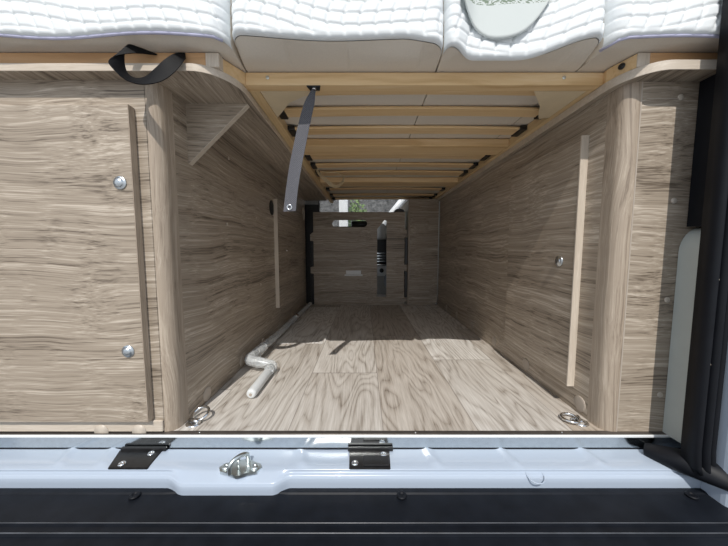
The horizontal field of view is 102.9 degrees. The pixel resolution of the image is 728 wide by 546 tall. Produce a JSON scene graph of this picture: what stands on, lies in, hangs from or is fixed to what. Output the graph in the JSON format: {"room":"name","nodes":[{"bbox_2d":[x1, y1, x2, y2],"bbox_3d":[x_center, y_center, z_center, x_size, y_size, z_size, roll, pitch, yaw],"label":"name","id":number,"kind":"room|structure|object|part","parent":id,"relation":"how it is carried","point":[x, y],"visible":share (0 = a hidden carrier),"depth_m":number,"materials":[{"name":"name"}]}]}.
{"room":"vehicle interior","nodes":[
{"label":"vehicle interior","id":0,"kind":"room"},
{"bbox_2d":[306,201,317,203],"bbox_3d":[-0.070,-0.727,5.183,2.000,1.720,0.050,0,5,0],"label":"wall","id":1,"kind":"structure","parent":0,"point":[307,202],"depth_m":5.11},
{"bbox_2d":[174,289,604,430],"bbox_3d":[-0.070,0.228,2.982,1.860,0.020,4.495,0,5,0],"label":"floor","id":2,"kind":"structure","parent":0,"point":[405,367],"depth_m":0.99,"materials":[{"name":"brown wood"}]},
{"bbox_2d":[0,63,326,433],"bbox_3d":[-0.648,-0.089,1.516,0.704,0.878,1.704,0,5,0],"label":"storage cabinet","id":3,"kind":"object","parent":2,"relation":"on","point":[148,244],"visible":0.92,"depth_m":0.70,"materials":[{"name":"laminate"}]},
{"bbox_3d":[-0.764,-0.006,0.691,0.467,0.748,0.018,0,5,0],"label":"hatch door","id":4,"kind":"part","parent":3,"relation":"part of","materials":[{"name":"laminate"}]},
{"bbox_3d":[-0.752,-0.026,0.708,0.496,0.838,0.016,0,5,0],"label":"panel","id":5,"kind":"part","parent":3,"relation":"part of","materials":[{"name":"laminate"}]},
{"bbox_2d":[108,44,185,84],"bbox_3d":[-0.454,-0.436,0.616,0.133,0.097,0.062,0,5,0],"label":"strap","id":6,"kind":"object","parent":3,"relation":"hanging from","point":[170,65],"visible":1,"depth_m":0.61,"materials":[{"name":"black fabric"}]},
{"bbox_2d":[0,71,326,200],"bbox_3d":[-0.648,-0.519,1.481,0.703,0.016,1.703,0,5,0],"label":"support rail","id":7,"kind":"object","parent":3,"relation":"attached to","point":[253,134],"depth_m":0.75,"materials":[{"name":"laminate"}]},
{"bbox_3d":[-0.491,-0.022,0.728,0.029,0.850,0.055,0,5,0],"label":"corner post","id":8,"kind":"part","parent":3,"relation":"part of","materials":[{"name":"laminate"}]},
{"bbox_3d":[-0.485,-0.091,1.560,0.016,0.850,1.615,0,5,0],"label":"panel","id":9,"kind":"part","parent":3,"relation":"part of","materials":[{"name":"laminate"}]},
{"bbox_3d":[-0.468,-0.127,1.873,0.019,0.580,0.645,0,5,0],"label":"aisle hatch door","id":10,"kind":"part","parent":3,"relation":"part of","materials":[{"name":"laminate"}]},
{"bbox_2d":[0,53,717,202],"bbox_3d":[-0.070,-0.552,1.600,1.860,0.030,1.920,0,5,0],"label":"bed","id":11,"kind":"object","parent":3,"relation":"on","point":[555,93],"visible":0.94,"depth_m":0.88,"materials":[{"name":"brown wood"}]},
{"bbox_2d":[0,0,323,193],"bbox_3d":[-0.647,-0.654,1.563,0.712,0.179,1.976,0,5,0],"label":"cushion","id":12,"kind":"object","parent":11,"relation":"on","point":[26,26],"visible":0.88,"depth_m":0.59,"materials":[{"name":"white fabric"}]},
{"bbox_3d":[-0.192,-0.474,0.819,0.148,0.003,0.149,0,5,0],"label":"corner plate","id":13,"kind":"part","parent":11,"relation":"part of","materials":[{"name":"brown wood"}]},
{"bbox_3d":[-0.282,-0.556,1.650,0.028,0.030,1.819,0,5,0],"label":"rail","id":14,"kind":"part","parent":11,"relation":"part of","materials":[{"name":"brown wood"}]},
{"bbox_2d":[283,85,319,211],"bbox_3d":[-0.158,-0.312,0.740,0.100,0.307,0.020,0,5,0],"label":"strap","id":15,"kind":"object","parent":11,"relation":"hanging from","point":[295,166],"visible":1,"depth_m":0.74,"materials":[{"name":"grey fabric"}]},
{"bbox_3d":[-0.125,-0.463,0.727,0.034,0.003,0.019,0,5,0],"label":"fixing plate","id":16,"kind":"part","parent":15,"relation":"part of","materials":[{"name":"black plastic"}]},
{"bbox_2d":[316,169,343,187],"bbox_3d":[-0.177,-0.497,1.521,0.152,0.106,0.034,1,5,7],"label":"loop","id":17,"kind":"object","parent":11,"relation":"hanging from","point":[326,180],"visible":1,"depth_m":1.52,"materials":[{"name":"beige fabric"}]},
{"bbox_2d":[232,0,442,72],"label":"cushion","id":18,"kind":"object","parent":11,"relation":"on","point":[337,36],"depth_m":0.62,"materials":[{"name":"white fabric"}]},
{"bbox_2d":[314,95,425,106],"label":"cushion","id":19,"kind":"object","parent":11,"relation":"on","point":[324,100],"depth_m":0.85,"materials":[{"name":"beige fabric"}]},
{"bbox_3d":[0.152,-0.571,1.822,0.836,0.030,0.125,0,5,0],"label":"cross rail","id":20,"kind":"part","parent":11,"relation":"part of","materials":[{"name":"brown wood"}]},
{"bbox_3d":[0.152,-0.519,1.197,0.836,0.030,0.112,0,5,0],"label":"cross rail","id":21,"kind":"part","parent":11,"relation":"part of","materials":[{"name":"brown wood"}]},
{"bbox_2d":[414,116,519,125],"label":"cushion","id":22,"kind":"object","parent":11,"relation":"on","point":[421,120],"depth_m":0.99,"materials":[{"name":"beige fabric"}]},
{"bbox_2d":[422,95,537,106],"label":"cushion","id":23,"kind":"object","parent":11,"relation":"on","point":[430,100],"depth_m":0.85,"materials":[{"name":"beige fabric"}]},
{"bbox_3d":[0.586,-0.556,1.650,0.028,0.030,1.819,0,5,0],"label":"rail","id":24,"kind":"part","parent":11,"relation":"part of","materials":[{"name":"brown wood"}]},
{"bbox_2d":[435,0,604,72],"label":"cushion","id":25,"kind":"object","parent":11,"relation":"on","point":[561,36],"depth_m":0.64,"materials":[{"name":"white fabric"}]},
{"bbox_2d":[464,0,549,39],"bbox_3d":[0.305,-0.597,0.647,0.200,0.154,0.081,0,5,0],"label":"flap","id":26,"kind":"object","parent":25,"relation":"on","point":[492,19],"visible":1,"depth_m":0.64,"materials":[{"name":"white"}]},
{"bbox_3d":[0.503,-0.474,0.824,0.133,0.003,0.159,0,5,0],"label":"corner plate","id":27,"kind":"part","parent":11,"relation":"part of","materials":[{"name":"brown wood"}]},
{"bbox_2d":[425,0,722,197],"bbox_3d":[0.693,-0.652,1.565,0.344,0.183,1.974,0,5,0],"label":"cushion","id":28,"kind":"object","parent":11,"relation":"on","point":[631,27],"visible":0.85,"depth_m":0.60,"materials":[{"name":"white fabric"}]},
{"bbox_2d":[185,405,209,427],"bbox_3d":[-0.447,0.386,0.783,0.052,0.028,0.062,0,5,0],"label":"ring","id":29,"kind":"object","parent":2,"relation":"attached to","point":[192,422],"visible":1,"depth_m":0.77,"materials":[{"name":"silver metal"}]},
{"bbox_3d":[-0.452,0.398,0.773,0.042,0.004,0.042,0,5,0],"label":"plate","id":30,"kind":"part","parent":29,"relation":"part of","materials":[{"name":"silver metal"}]},
{"bbox_2d":[244,302,311,397],"bbox_3d":[-0.392,0.297,1.618,0.136,0.064,1.464,0,5,0],"label":"pipe","id":31,"kind":"object","parent":2,"relation":"on","point":[252,358],"visible":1,"depth_m":1.09,"materials":[{"name":"silver metal"}]},
{"bbox_2d":[305,204,319,303],"bbox_3d":[-0.495,-0.155,2.461,0.250,0.830,0.070,0,5,0],"label":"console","id":32,"kind":"object","parent":2,"relation":"on","point":[309,208],"visible":0.26,"depth_m":2.42,"materials":[{"name":"black plastic"}]},
{"bbox_2d":[310,212,407,304],"bbox_3d":[-0.041,-0.114,2.375,0.794,0.759,0.024,0,5,0],"label":"partition panel","id":33,"kind":"object","parent":2,"relation":"on","point":[344,270],"visible":0.98,"depth_m":2.37,"materials":[{"name":"laminate"}]},
{"bbox_2d":[351,221,366,226],"bbox_3d":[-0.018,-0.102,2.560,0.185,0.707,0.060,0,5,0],"label":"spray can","id":34,"kind":"object","parent":2,"relation":"on","point":[353,223],"visible":0.15,"depth_m":2.51,"materials":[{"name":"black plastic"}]},
{"bbox_2d":[377,240,385,293],"bbox_3d":[0.190,-0.074,3.115,0.340,0.560,0.380,0,5,0],"label":"table leg","id":35,"kind":"object","parent":2,"relation":"on","point":[381,244],"visible":0.3,"depth_m":2.98,"materials":[{"name":"black plastic"}]},
{"bbox_3d":[0.190,-0.021,2.953,0.320,0.100,0.010,0,5,0],"label":"control panel","id":36,"kind":"part","parent":35,"relation":"part of","materials":[{"name":"black plastic"}]},
{"bbox_2d":[377,223,386,239],"bbox_3d":[0.186,-0.442,3.086,0.177,0.178,0.149,3,6,35],"label":"kettle","id":37,"kind":"object","parent":35,"relation":"on","point":[382,230],"visible":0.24,"depth_m":3.03,"materials":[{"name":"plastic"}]},
{"bbox_2d":[384,209,404,286],"bbox_3d":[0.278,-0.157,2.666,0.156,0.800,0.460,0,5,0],"label":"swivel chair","id":38,"kind":"object","parent":2,"relation":"on","point":[396,210],"visible":0.18,"depth_m":2.47,"materials":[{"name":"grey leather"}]},
{"bbox_2d":[400,199,438,304],"bbox_3d":[0.483,-0.186,2.627,0.250,0.864,0.534,0,5,0],"label":"locker","id":39,"kind":"object","parent":2,"relation":"on","point":[421,215],"visible":0.91,"depth_m":2.37,"materials":[{"name":"laminate"}]},
{"bbox_2d":[559,412,588,426],"bbox_3d":[0.566,0.394,0.782,0.066,0.012,0.052,0,5,0],"label":"ring","id":40,"kind":"object","parent":2,"relation":"on","point":[575,419],"visible":1,"depth_m":0.78,"materials":[{"name":"silver metal"}]},
{"bbox_3d":[0.578,0.398,0.777,0.042,0.004,0.042,0,5,0],"label":"plate","id":41,"kind":"part","parent":40,"relation":"part of","materials":[{"name":"silver metal"}]},
{"bbox_2d":[437,60,716,431],"bbox_3d":[0.709,-0.095,1.504,0.262,0.866,1.706,0,5,0],"label":"panel","id":42,"kind":"object","parent":2,"relation":"on","point":[559,253],"visible":0.99,"depth_m":0.77,"materials":[{"name":"laminate"}]},
{"bbox_3d":[0.615,-0.091,1.555,0.016,0.850,1.605,0,5,0],"label":"panel","id":43,"kind":"part","parent":42,"relation":"part of","materials":[{"name":"laminate"}]},
{"bbox_3d":[0.598,-0.038,1.000,0.019,0.700,0.375,0,5,0],"label":"aisle hatch door","id":44,"kind":"part","parent":42,"relation":"part of","materials":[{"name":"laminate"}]},
{"bbox_2d":[438,70,715,200],"bbox_3d":[0.681,-0.516,1.470,0.187,0.020,1.705,0,5,0],"label":"support rail","id":45,"kind":"object","parent":42,"relation":"attached to","point":[631,79],"depth_m":0.74,"materials":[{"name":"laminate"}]},
{"bbox_3d":[0.624,-0.022,0.728,0.033,0.850,0.055,0,5,0],"label":"corner post","id":46,"kind":"part","parent":42,"relation":"part of","materials":[{"name":"laminate"}]},
{"bbox_3d":[0.739,-0.021,0.710,0.202,0.850,0.016,0,5,0],"label":"panel","id":47,"kind":"part","parent":42,"relation":"part of","materials":[{"name":"laminate"}]},
{"bbox_2d":[437,201,439,288],"bbox_3d":[0.905,-0.538,2.896,0.050,1.720,4.540,0,5,0],"label":"wall","id":48,"kind":"structure","parent":0,"point":[439,201],"depth_m":3.42,"materials":[{"name":"brown wood"}]},
{"bbox_2d":[0,431,680,448],"bbox_3d":[-0.110,0.421,0.732,1.820,0.040,0.019,0,5,0],"label":"trim","id":49,"kind":"structure","parent":48,"relation":"attached to","point":[171,439],"depth_m":0.73,"materials":[{"name":"metal"}]},
{"bbox_2d":[0,448,700,494],"bbox_3d":[-0.075,0.474,0.691,2.050,0.068,0.101,0,5,0],"label":"sill","id":50,"kind":"structure","parent":48,"relation":"attached to","point":[183,471],"depth_m":0.67,"materials":[{"name":"white paint"}]},
{"bbox_2d":[108,446,166,469],"bbox_3d":[-0.548,0.442,0.695,0.116,0.015,0.060,0,5,0],"label":"hinge plate","id":51,"kind":"object","parent":50,"relation":"attached to","point":[128,457],"visible":1,"depth_m":0.69,"materials":[{"name":"black metal"}]},
{"bbox_2d":[219,452,261,478],"bbox_3d":[-0.285,0.434,0.668,0.098,0.041,0.051,0,5,0],"label":"lock striker","id":52,"kind":"object","parent":50,"relation":"attached to","point":[236,468],"visible":1,"depth_m":0.66,"materials":[{"name":"metal"}]},
{"bbox_2d":[0,488,727,545],"bbox_3d":[-0.075,0.606,0.559,2.050,0.225,0.295,0,5,0],"label":"bumper cover","id":53,"kind":"object","parent":50,"relation":"attached to","point":[28,516],"visible":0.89,"depth_m":0.59,"materials":[{"name":"black plastic"}]},
{"bbox_2d":[348,446,392,469],"bbox_3d":[0.016,0.442,0.695,0.112,0.015,0.060,0,5,0],"label":"hinge plate","id":54,"kind":"object","parent":50,"relation":"attached to","point":[360,457],"visible":1,"depth_m":0.69,"materials":[{"name":"black metal"}]},
{"bbox_2d":[662,227,700,442],"bbox_3d":[0.793,0.149,0.685,0.073,0.515,0.060,0,5,0],"label":"trim","id":55,"kind":"structure","parent":48,"relation":"attached to","point":[688,253],"depth_m":0.69,"materials":[{"name":"grey paint"}]},
{"bbox_2d":[687,74,715,226],"bbox_3d":[0.800,-0.273,0.660,0.060,0.329,0.037,0,5,0],"label":"trim","id":56,"kind":"structure","parent":48,"relation":"attached to","point":[706,86],"depth_m":0.66,"materials":[{"name":"black rubber"}]},
{"bbox_2d":[701,346,727,507],"bbox_3d":[0.832,-0.326,0.585,0.136,1.760,0.100,0,5,0],"label":"pillar","id":57,"kind":"structure","parent":0,"point":[720,495],"depth_m":0.62,"materials":[{"name":"white metal"}]},
{"bbox_2d":[643,0,727,490],"bbox_3d":[0.758,-0.315,0.583,0.200,1.603,0.078,4,6,41],"label":"seal","id":58,"kind":"object","parent":57,"relation":"attached to","point":[696,458],"visible":0.99,"depth_m":0.61,"materials":[{"name":"black rubber"}]},
{"label":"outside","id":59,"kind":"structure","parent":0,"visible":0},
{"bbox_3d":[0.000,1.037,1.089,28.000,0.080,30.000,0,5,0],"label":"ground","id":60,"kind":"structure","parent":59,"visible":0},
{"bbox_2d":[339,200,347,225],"bbox_3d":[-0.435,-0.841,6.202,0.190,2.820,0.100,0,5,0],"label":"post","id":61,"kind":"object","parent":60,"relation":"on","point":[343,204],"visible":0.02,"depth_m":6.11,"materials":[{"name":"plastic"}]},
{"bbox_2d":[348,200,366,225],"bbox_3d":[-0.175,-0.640,6.882,0.584,2.308,0.679,0,5,0],"label":"bush","id":62,"kind":"object","parent":60,"relation":"on","point":[350,209],"visible":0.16,"depth_m":6.73,"materials":[{"name":"green plant"}]},
{"bbox_2d":[320,199,406,225],"bbox_3d":[0.500,-1.272,8.725,7.000,3.459,2.400,0,5,0],"label":"gravel bank","id":63,"kind":"object","parent":60,"relation":"on","point":[372,205],"visible":0.05,"depth_m":9.10,"materials":[{"name":"grey gravel"}]},
{"bbox_2d":[383,199,404,224],"bbox_3d":[0.050,-0.602,5.971,1.985,2.409,0.110,0,5,0],"label":"leaning pole","id":64,"kind":"object","parent":60,"relation":"on","point":[399,202],"visible":0.14,"depth_m":5.87,"materials":[{"name":"white plastic"}]}
]}

